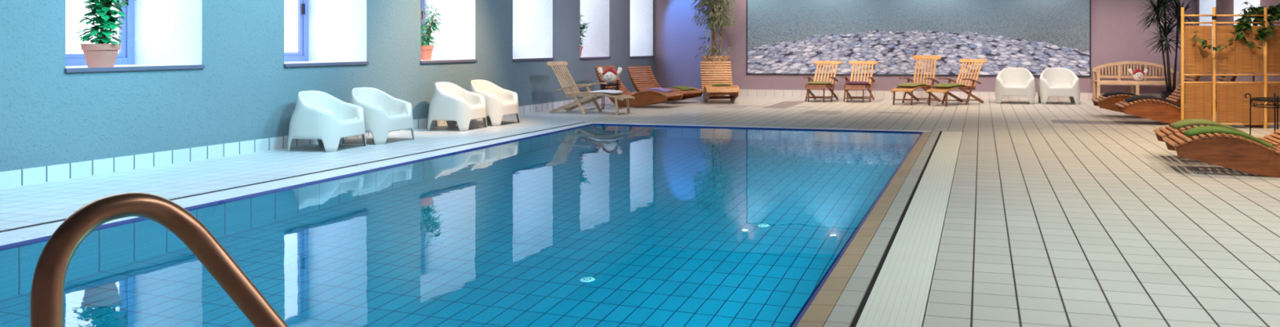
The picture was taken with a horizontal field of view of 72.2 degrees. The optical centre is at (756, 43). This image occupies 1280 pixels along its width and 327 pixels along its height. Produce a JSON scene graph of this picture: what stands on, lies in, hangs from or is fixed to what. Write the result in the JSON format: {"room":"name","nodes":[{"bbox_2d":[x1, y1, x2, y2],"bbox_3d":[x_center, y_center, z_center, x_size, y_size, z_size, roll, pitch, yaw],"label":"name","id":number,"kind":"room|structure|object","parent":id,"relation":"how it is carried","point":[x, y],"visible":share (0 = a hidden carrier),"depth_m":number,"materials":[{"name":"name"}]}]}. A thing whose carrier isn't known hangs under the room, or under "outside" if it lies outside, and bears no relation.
{"room":"indoor swimming pool","nodes":[
{"label":"indoor swimming pool","id":0,"kind":"room"},
{"bbox_2d":[0,0,653,171],"bbox_3d":[-5.913,-0.500,10.467,1.200,3.600,20.466,0,0,17],"label":"wall","id":1,"kind":"structure","parent":0,"point":[244,91],"depth_m":9.27,"materials":[{"name":"paint"}]},
{"bbox_2d":[64,0,204,72],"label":"window","id":2,"kind":"structure","parent":1,"relation":"in","point":[162,34],"depth_m":9.10,"materials":[{"name":"white glass"}]},
{"bbox_2d":[71,0,136,67],"bbox_3d":[-6.125,-0.312,8.195,0.440,1.070,0.594,0,0,15],"label":"potted plant","id":3,"kind":"object","parent":2,"relation":"on","point":[104,52],"visible":0.99,"depth_m":8.07,"materials":[{"name":"green plant"}]},
{"bbox_2d":[0,91,636,187],"bbox_3d":[-5.334,1.133,10.287,0.012,0.135,20.456,0,0,17],"label":"baseboard","id":4,"kind":"structure","parent":1,"relation":"attached to","point":[72,170],"depth_m":8.59,"materials":[{"name":"tile"}]},
{"bbox_2d":[283,0,368,66],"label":"window","id":5,"kind":"structure","parent":1,"relation":"in","point":[331,32],"depth_m":11.37,"materials":[{"name":"white glass"}]},
{"bbox_2d":[420,0,477,63],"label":"window","id":6,"kind":"structure","parent":1,"relation":"in","point":[455,42],"depth_m":13.60,"materials":[{"name":"white glass"}]},
{"bbox_2d":[420,3,442,60],"bbox_3d":[-4.925,-0.179,12.994,0.434,0.858,0.610,0,0,15],"label":"potted plant","id":7,"kind":"object","parent":6,"relation":"on","point":[426,50],"visible":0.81,"depth_m":12.92,"materials":[{"name":"green plant"}]},
{"bbox_2d":[512,0,554,61],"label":"window","id":8,"kind":"structure","parent":1,"relation":"in","point":[532,20],"depth_m":15.83,"materials":[{"name":"white glass"}]},
{"bbox_2d":[579,0,610,59],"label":"window","id":9,"kind":"structure","parent":1,"relation":"in","point":[596,45],"depth_m":17.99,"materials":[{"name":"white glass"}]},
{"bbox_2d":[580,14,591,56],"bbox_3d":[-3.639,-0.165,17.591,0.494,0.880,0.481,0,0,38],"label":"potted plant","id":10,"kind":"object","parent":9,"relation":"on","point":[582,26],"visible":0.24,"depth_m":17.62,"materials":[{"name":"green plant"}]},
{"bbox_2d":[629,0,653,57],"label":"window","id":11,"kind":"structure","parent":1,"relation":"in","point":[641,11],"depth_m":20.12,"materials":[{"name":"white glass"}]},
{"bbox_2d":[0,95,1279,326],"bbox_3d":[0.410,1.300,9.216,12.472,0.200,21.249,0,0,15],"label":"floor","id":12,"kind":"structure","parent":0,"point":[1060,212],"depth_m":6.72,"materials":[{"name":"tile"}]},
{"bbox_2d":[30,191,288,326],"bbox_3d":[-0.906,0.828,1.546,0.653,1.149,0.156,0,0,-36],"label":"pool handrail","id":13,"kind":"object","parent":12,"relation":"on","point":[47,287],"visible":1,"depth_m":1.47,"materials":[{"name":"brown metal"}]},
{"bbox_2d":[287,90,366,151],"bbox_3d":[-4.918,0.873,9.932,0.688,0.653,0.736,0,0,11],"label":"armchair","id":14,"kind":"object","parent":12,"relation":"on","point":[322,116],"visible":1,"depth_m":9.66,"materials":[{"name":"white plastic"}]},
{"bbox_2d":[342,87,414,144],"bbox_3d":[-4.647,0.873,10.657,0.688,0.653,0.736,0,0,17],"label":"armchair","id":15,"kind":"object","parent":12,"relation":"on","point":[384,113],"visible":0.91,"depth_m":10.55,"materials":[{"name":"white plastic"}]},
{"bbox_2d":[426,81,487,131],"bbox_3d":[-4.215,0.873,12.208,0.688,0.653,0.736,0,0,12],"label":"armchair","id":16,"kind":"object","parent":12,"relation":"on","point":[451,103],"visible":1,"depth_m":11.92,"materials":[{"name":"white plastic"}]},
{"bbox_2d":[0,121,958,326],"bbox_3d":[-1.434,1.227,7.242,6.030,0.046,11.100,0,0,15],"label":"channel","id":17,"kind":"object","parent":12,"relation":"in","point":[855,321],"visible":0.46,"depth_m":5.97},
{"bbox_2d":[823,130,940,326],"bbox_3d":[1.093,1.215,6.592,0.103,0.030,10.950,0,0,15],"label":"drain grate","id":18,"kind":"object","parent":17,"relation":"on","point":[845,309],"visible":0.89,"depth_m":4.99,"materials":[{"name":"white plastic"}]},
{"bbox_2d":[855,130,962,326],"bbox_3d":[1.301,1.214,6.535,0.269,0.030,10.945,0,0,15],"label":"tiles","id":19,"kind":"object","parent":17,"relation":"on","point":[899,296],"visible":0.89,"depth_m":4.98,"materials":[{"name":"white tile"}]},
{"bbox_2d":[469,79,519,125],"bbox_3d":[-3.953,0.873,12.936,0.688,0.653,0.736,0,0,17],"label":"armchair","id":20,"kind":"object","parent":12,"relation":"on","point":[500,102],"visible":0.75,"depth_m":12.82,"materials":[{"name":"white plastic"}]},
{"bbox_2d":[546,61,634,115],"bbox_3d":[-2.838,0.764,14.901,1.452,0.901,0.620,0,0,21],"label":"deck chair","id":21,"kind":"object","parent":12,"relation":"on","point":[571,88],"visible":0.97,"depth_m":14.89,"materials":[{"name":"brown wood"}]},
{"bbox_2d":[589,89,624,93],"bbox_3d":[-2.570,0.826,14.801,0.500,0.061,0.360,0,0,21],"label":"folded towel","id":22,"kind":"object","parent":21,"relation":"on","point":[608,91],"visible":0.98,"depth_m":14.67,"materials":[{"name":"white fabric"}]},
{"bbox_2d":[599,80,620,109],"bbox_3d":[-2.660,0.938,15.720,0.354,0.522,0.354,0,0,-3],"label":"side table","id":23,"kind":"object","parent":12,"relation":"on","point":[615,84],"visible":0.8,"depth_m":15.60,"materials":[{"name":"brown wood"}]},
{"bbox_2d":[597,66,622,83],"bbox_3d":[-2.660,0.580,15.717,0.448,0.298,0.197,0,0,-3],"label":"plush toy","id":24,"kind":"object","parent":23,"relation":"on","point":[610,75],"visible":1,"depth_m":15.66,"materials":[{"name":"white fabric"}]},
{"bbox_2d":[602,68,617,74],"bbox_3d":[-2.660,0.507,15.720,0.272,0.104,0.150,0,0,-3],"label":"hood","id":25,"kind":"object","parent":24,"relation":"attached to","point":[610,71],"depth_m":15.65,"materials":[{"name":"red fabric"}]},
{"bbox_2d":[595,65,684,106],"bbox_3d":[-2.244,0.822,16.508,1.579,0.762,0.660,0,0,23],"label":"lounger","id":26,"kind":"object","parent":12,"relation":"on","point":[647,97],"visible":0.71,"depth_m":16.21,"materials":[{"name":"brown wood"}]},
{"bbox_2d":[644,87,673,92],"bbox_3d":[-1.855,0.876,16.346,0.467,0.077,0.420,0,0,23],"label":"towel","id":27,"kind":"object","parent":26,"relation":"on","point":[660,89],"visible":0.91,"depth_m":16.22,"materials":[{"name":"purple fabric"}]},
{"bbox_2d":[626,66,703,101],"bbox_3d":[-1.883,0.843,17.750,1.579,0.719,0.660,0,0,39],"label":"lounger","id":28,"kind":"object","parent":12,"relation":"on","point":[637,85],"visible":0.56,"depth_m":17.96,"materials":[{"name":"brown wood"}]},
{"bbox_2d":[671,85,695,90],"bbox_3d":[-1.506,0.898,17.450,0.385,0.079,0.420,0,0,39],"label":"towel","id":29,"kind":"object","parent":28,"relation":"on","point":[680,87],"visible":1,"depth_m":17.33,"materials":[{"name":"fabric"}]},
{"bbox_2d":[690,0,742,96],"bbox_3d":[-0.915,-0.131,19.164,1.338,2.663,0.910,0,0,15],"label":"tree","id":30,"kind":"object","parent":12,"relation":"on","point":[719,10],"visible":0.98,"depth_m":19.03,"materials":[{"name":"green plant"}]},
{"bbox_2d":[700,61,740,101],"bbox_3d":[-0.770,0.796,17.872,0.660,0.814,1.579,0,0,-8],"label":"lounger","id":31,"kind":"object","parent":12,"relation":"on","point":[733,91],"visible":0.99,"depth_m":18.36,"materials":[{"name":"brown wood"}]},
{"bbox_2d":[711,83,730,85],"bbox_3d":[-0.721,0.846,17.543,0.400,0.074,0.327,0,0,-8],"label":"towel","id":32,"kind":"object","parent":31,"relation":"on","point":[714,84],"visible":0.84,"depth_m":17.40,"materials":[{"name":"fabric"}]},
{"bbox_2d":[803,60,841,102],"bbox_3d":[1.362,0.795,18.158,0.620,0.840,1.133,0,0,19],"label":"deck chair","id":33,"kind":"object","parent":12,"relation":"on","point":[808,86],"visible":0.98,"depth_m":18.31,"materials":[{"name":"orange wood"}]},
{"bbox_2d":[807,80,831,84],"bbox_3d":[1.302,0.822,17.979,0.460,0.066,0.500,0,0,19],"label":"seat cushion","id":34,"kind":"object","parent":33,"relation":"on","point":[815,82],"visible":1,"depth_m":17.79,"materials":[{"name":"yellow fabric"}]},
{"bbox_2d":[841,60,878,102],"bbox_3d":[2.136,0.795,18.061,0.620,0.840,1.133,0,0,17],"label":"deck chair","id":35,"kind":"object","parent":12,"relation":"on","point":[846,87],"visible":0.98,"depth_m":18.25,"materials":[{"name":"orange wood"}]},
{"bbox_2d":[844,81,870,84],"bbox_3d":[2.083,0.822,17.880,0.460,0.066,0.500,0,0,17],"label":"seat cushion","id":36,"kind":"object","parent":35,"relation":"on","point":[848,82],"visible":1,"depth_m":17.69,"materials":[{"name":"purple fabric"}]},
{"bbox_2d":[890,54,941,105],"bbox_3d":[3.182,0.730,17.388,0.620,0.970,1.409,0,0,35],"label":"deck chair","id":37,"kind":"object","parent":12,"relation":"on","point":[909,91],"visible":0.8,"depth_m":17.69,"materials":[{"name":"orange wood"}]},
{"bbox_2d":[896,82,926,87],"bbox_3d":[3.095,0.823,17.261,0.420,0.072,0.680,0,0,35],"label":"seat cushion","id":38,"kind":"object","parent":37,"relation":"on","point":[904,84],"visible":0.98,"depth_m":17.07,"materials":[{"name":"yellow fabric"}]},
{"bbox_2d":[925,58,986,106],"bbox_3d":[3.915,0.764,17.122,0.620,0.901,1.452,0,0,45],"label":"deck chair","id":39,"kind":"object","parent":12,"relation":"on","point":[944,90],"visible":0.88,"depth_m":17.34,"materials":[{"name":"orange wood"}]},
{"bbox_2d":[931,83,965,87],"bbox_3d":[3.770,0.820,16.975,0.420,0.076,0.660,0,0,45],"label":"seat cushion","id":40,"kind":"object","parent":39,"relation":"on","point":[939,85],"visible":0.99,"depth_m":16.81,"materials":[{"name":"fabric"}]},
{"bbox_2d":[995,66,1035,103],"bbox_3d":[5.219,0.847,17.504,0.796,0.706,0.744,0,0,17],"label":"armchair","id":41,"kind":"object","parent":12,"relation":"on","point":[1011,81],"visible":1,"depth_m":17.35,"materials":[{"name":"white plastic"}]},
{"bbox_2d":[1037,67,1079,104],"bbox_3d":[6.052,0.847,17.370,0.796,0.706,0.744,0,0,13],"label":"armchair","id":42,"kind":"object","parent":12,"relation":"on","point":[1053,82],"visible":1,"depth_m":17.24,"materials":[{"name":"white plastic"}]},
{"bbox_2d":[1092,61,1178,98],"bbox_3d":[7.775,0.785,17.821,1.560,0.830,0.500,0,0,11],"label":"garden bench","id":43,"kind":"object","parent":12,"relation":"on","point":[1095,73],"visible":0.83,"depth_m":17.97,"materials":[{"name":"brown wood"}]},
{"bbox_2d":[1128,68,1147,80],"bbox_3d":[7.828,0.645,17.783,0.390,0.260,0.172,0,0,5],"label":"plush toy","id":44,"kind":"object","parent":43,"relation":"on","point":[1138,75],"visible":1,"depth_m":17.74,"materials":[{"name":"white fabric"}]},
{"bbox_2d":[1133,69,1145,73],"bbox_3d":[7.828,0.582,17.786,0.236,0.090,0.130,0,0,5],"label":"hood","id":45,"kind":"object","parent":44,"relation":"attached to","point":[1137,71],"depth_m":17.73,"materials":[{"name":"red fabric"}]},
{"bbox_2d":[1091,72,1201,112],"bbox_3d":[6.351,0.770,14.159,1.579,0.866,0.660,0,0,13],"label":"lounger","id":46,"kind":"object","parent":12,"relation":"on","point":[1108,102],"visible":0.4,"depth_m":14.00,"materials":[{"name":"brown wood"}]},
{"bbox_2d":[1102,90,1138,96],"bbox_3d":[6.035,0.858,14.229,0.645,0.146,0.360,0,0,13],"label":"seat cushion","id":47,"kind":"object","parent":46,"relation":"on","point":[1109,93],"visible":0.77,"depth_m":14.13,"materials":[{"name":"black fabric"}]},
{"bbox_2d":[1136,0,1200,99],"bbox_3d":[7.672,-0.102,16.095,1.237,2.603,1.064,0,0,15],"label":"dracaena","id":48,"kind":"object","parent":12,"relation":"on","point":[1166,30],"visible":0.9,"depth_m":16.08,"materials":[{"name":"green plant"}]},
{"bbox_2d":[1115,72,1237,123],"bbox_3d":[6.266,0.770,12.993,1.579,0.866,0.660,0,0,14],"label":"lounger","id":49,"kind":"object","parent":12,"relation":"on","point":[1159,110],"visible":0.41,"depth_m":12.79,"materials":[{"name":"brown wood"}]},
{"bbox_2d":[1124,94,1180,106],"bbox_3d":[6.004,0.881,13.056,0.810,0.191,0.400,0,0,14],"label":"towel","id":50,"kind":"object","parent":49,"relation":"on","point":[1144,96],"visible":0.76,"depth_m":12.95,"materials":[{"name":"fabric"}]},
{"bbox_2d":[1152,123,1279,146],"bbox_3d":[4.952,0.770,8.841,1.579,0.866,0.660,0,0,17],"label":"lounger","id":51,"kind":"object","parent":12,"relation":"on","point":[1274,139],"visible":0.22,"depth_m":8.88,"materials":[{"name":"brown wood"}]},
{"bbox_2d":[1168,118,1247,133],"bbox_3d":[4.681,0.876,8.921,0.746,0.180,0.400,0,0,17],"label":"towel","id":52,"kind":"object","parent":51,"relation":"on","point":[1184,122],"visible":0.74,"depth_m":8.84,"materials":[{"name":"fabric"}]},
{"bbox_2d":[1162,128,1279,177],"bbox_3d":[4.688,0.770,8.062,1.579,0.866,0.660,0,0,17],"label":"lounger","id":53,"kind":"object","parent":12,"relation":"on","point":[1232,151],"visible":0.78,"depth_m":7.87,"materials":[{"name":"brown wood"}]},
{"bbox_2d":[1182,125,1276,149],"bbox_3d":[4.436,0.879,8.137,0.745,0.184,0.360,0,0,17],"label":"towel","id":54,"kind":"object","parent":53,"relation":"on","point":[1202,129],"visible":0.96,"depth_m":8.05,"materials":[{"name":"green fabric"}]},
{"bbox_2d":[1180,7,1279,128],"bbox_3d":[6.830,0.345,12.285,1.638,1.710,0.165,0,0,-5],"label":"screen","id":55,"kind":"object","parent":12,"relation":"on","point":[1228,101],"visible":0.92,"depth_m":12.26,"materials":[{"name":"wood"}]},
{"bbox_2d":[1189,1,1279,126],"bbox_3d":[6.864,0.298,12.229,1.419,1.804,0.700,0,0,-29],"label":"climbing plant","id":56,"kind":"object","parent":12,"relation":"on","point":[1273,11],"visible":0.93,"depth_m":12.23,"materials":[{"name":"green plant"}]},
{"bbox_2d":[1244,92,1279,134],"bbox_3d":[6.352,0.908,10.595,0.554,0.582,0.554,0,0,-17],"label":"side table","id":57,"kind":"object","parent":12,"relation":"on","point":[1251,99],"visible":0.82,"depth_m":10.71,"materials":[{"name":"black metal"}]},
{"bbox_3d":[-1.437,1.837,7.248,4.820,1.226,10.610,0,0,15],"label":"basin","id":58,"kind":"object","parent":12,"relation":"in","visible":0},
{"bbox_2d":[0,124,920,326],"bbox_3d":[-1.436,1.220,7.253,4.844,0.001,10.622,0,0,15],"label":"pool water","id":59,"kind":"object","parent":58,"relation":"in","point":[592,225],"visible":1,"depth_m":5.39,"materials":[{"name":"blue liquid"}]},
{"bbox_2d":[0,123,923,326],"bbox_3d":[-1.433,1.230,7.264,4.890,0.052,10.645,0,0,15],"label":"band","id":60,"kind":"object","parent":58,"relation":"attached to","point":[6,246],"visible":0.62,"depth_m":7.42,"materials":[{"name":"tile"}]},
{"bbox_2d":[0,122,931,245],"bbox_3d":[-1.595,1.217,7.288,5.465,0.034,10.950,0,0,15],"label":"coping","id":61,"kind":"object","parent":58,"relation":"on","point":[46,229],"visible":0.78,"depth_m":7.62,"materials":[{"name":"tile"}]},
{"bbox_2d":[795,130,932,326],"bbox_3d":[0.983,1.220,6.620,0.111,0.036,10.950,0,0,15],"label":"coping edge","id":62,"kind":"structure","parent":58,"relation":"on","point":[817,313],"depth_m":4.98,"materials":[{"name":"brown tile"}]},
{"bbox_2d":[653,0,1196,93],"bbox_3d":[3.364,-0.550,19.014,11.697,3.500,0.001,0,0,11],"label":"wall","id":63,"kind":"structure","parent":0,"point":[1115,37],"depth_m":19.31,"materials":[{"name":"paint"}]},
{"bbox_2d":[746,0,1091,76],"bbox_3d":[3.413,-0.472,18.988,7.422,2.360,0.034,0,0,11],"label":"wall mural","id":64,"kind":"object","parent":63,"relation":"attached to","point":[784,37],"visible":1,"depth_m":18.97,"materials":[{"name":"fabric"}]},
{"bbox_2d":[699,88,1161,100],"bbox_3d":[3.363,1.123,19.008,11.697,0.155,0.012,0,0,11],"label":"baseboard","id":65,"kind":"structure","parent":63,"relation":"attached to","point":[744,92],"depth_m":19.09,"materials":[{"name":"tile"}]},
{"bbox_2d":[1160,91,1180,99],"bbox_3d":[7.715,1.050,16.130,0.380,0.300,0.380,0,0,15],"label":"pot","id":66,"kind":"object","parent":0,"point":[1164,95],"depth_m":16.06,"materials":[{"name":"black metal"}]},
{"bbox_2d":[1196,0,1279,93],"bbox_3d":[6.446,-0.550,7.652,0.001,3.500,21.249,0,0,15],"label":"wall","id":67,"kind":"structure","parent":0,"point":[1223,6],"depth_m":15.52,"materials":[{"name":"paint"}]},
{"bbox_2d":[1199,0,1216,55],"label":"window","id":68,"kind":"structure","parent":67,"relation":"in","point":[1206,6],"depth_m":17.71,"materials":[{"name":"white glass"}]},
{"bbox_2d":[1233,0,1260,25],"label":"window","id":69,"kind":"structure","parent":67,"relation":"in","point":[1238,6],"depth_m":15.29,"materials":[{"name":"white glass"}]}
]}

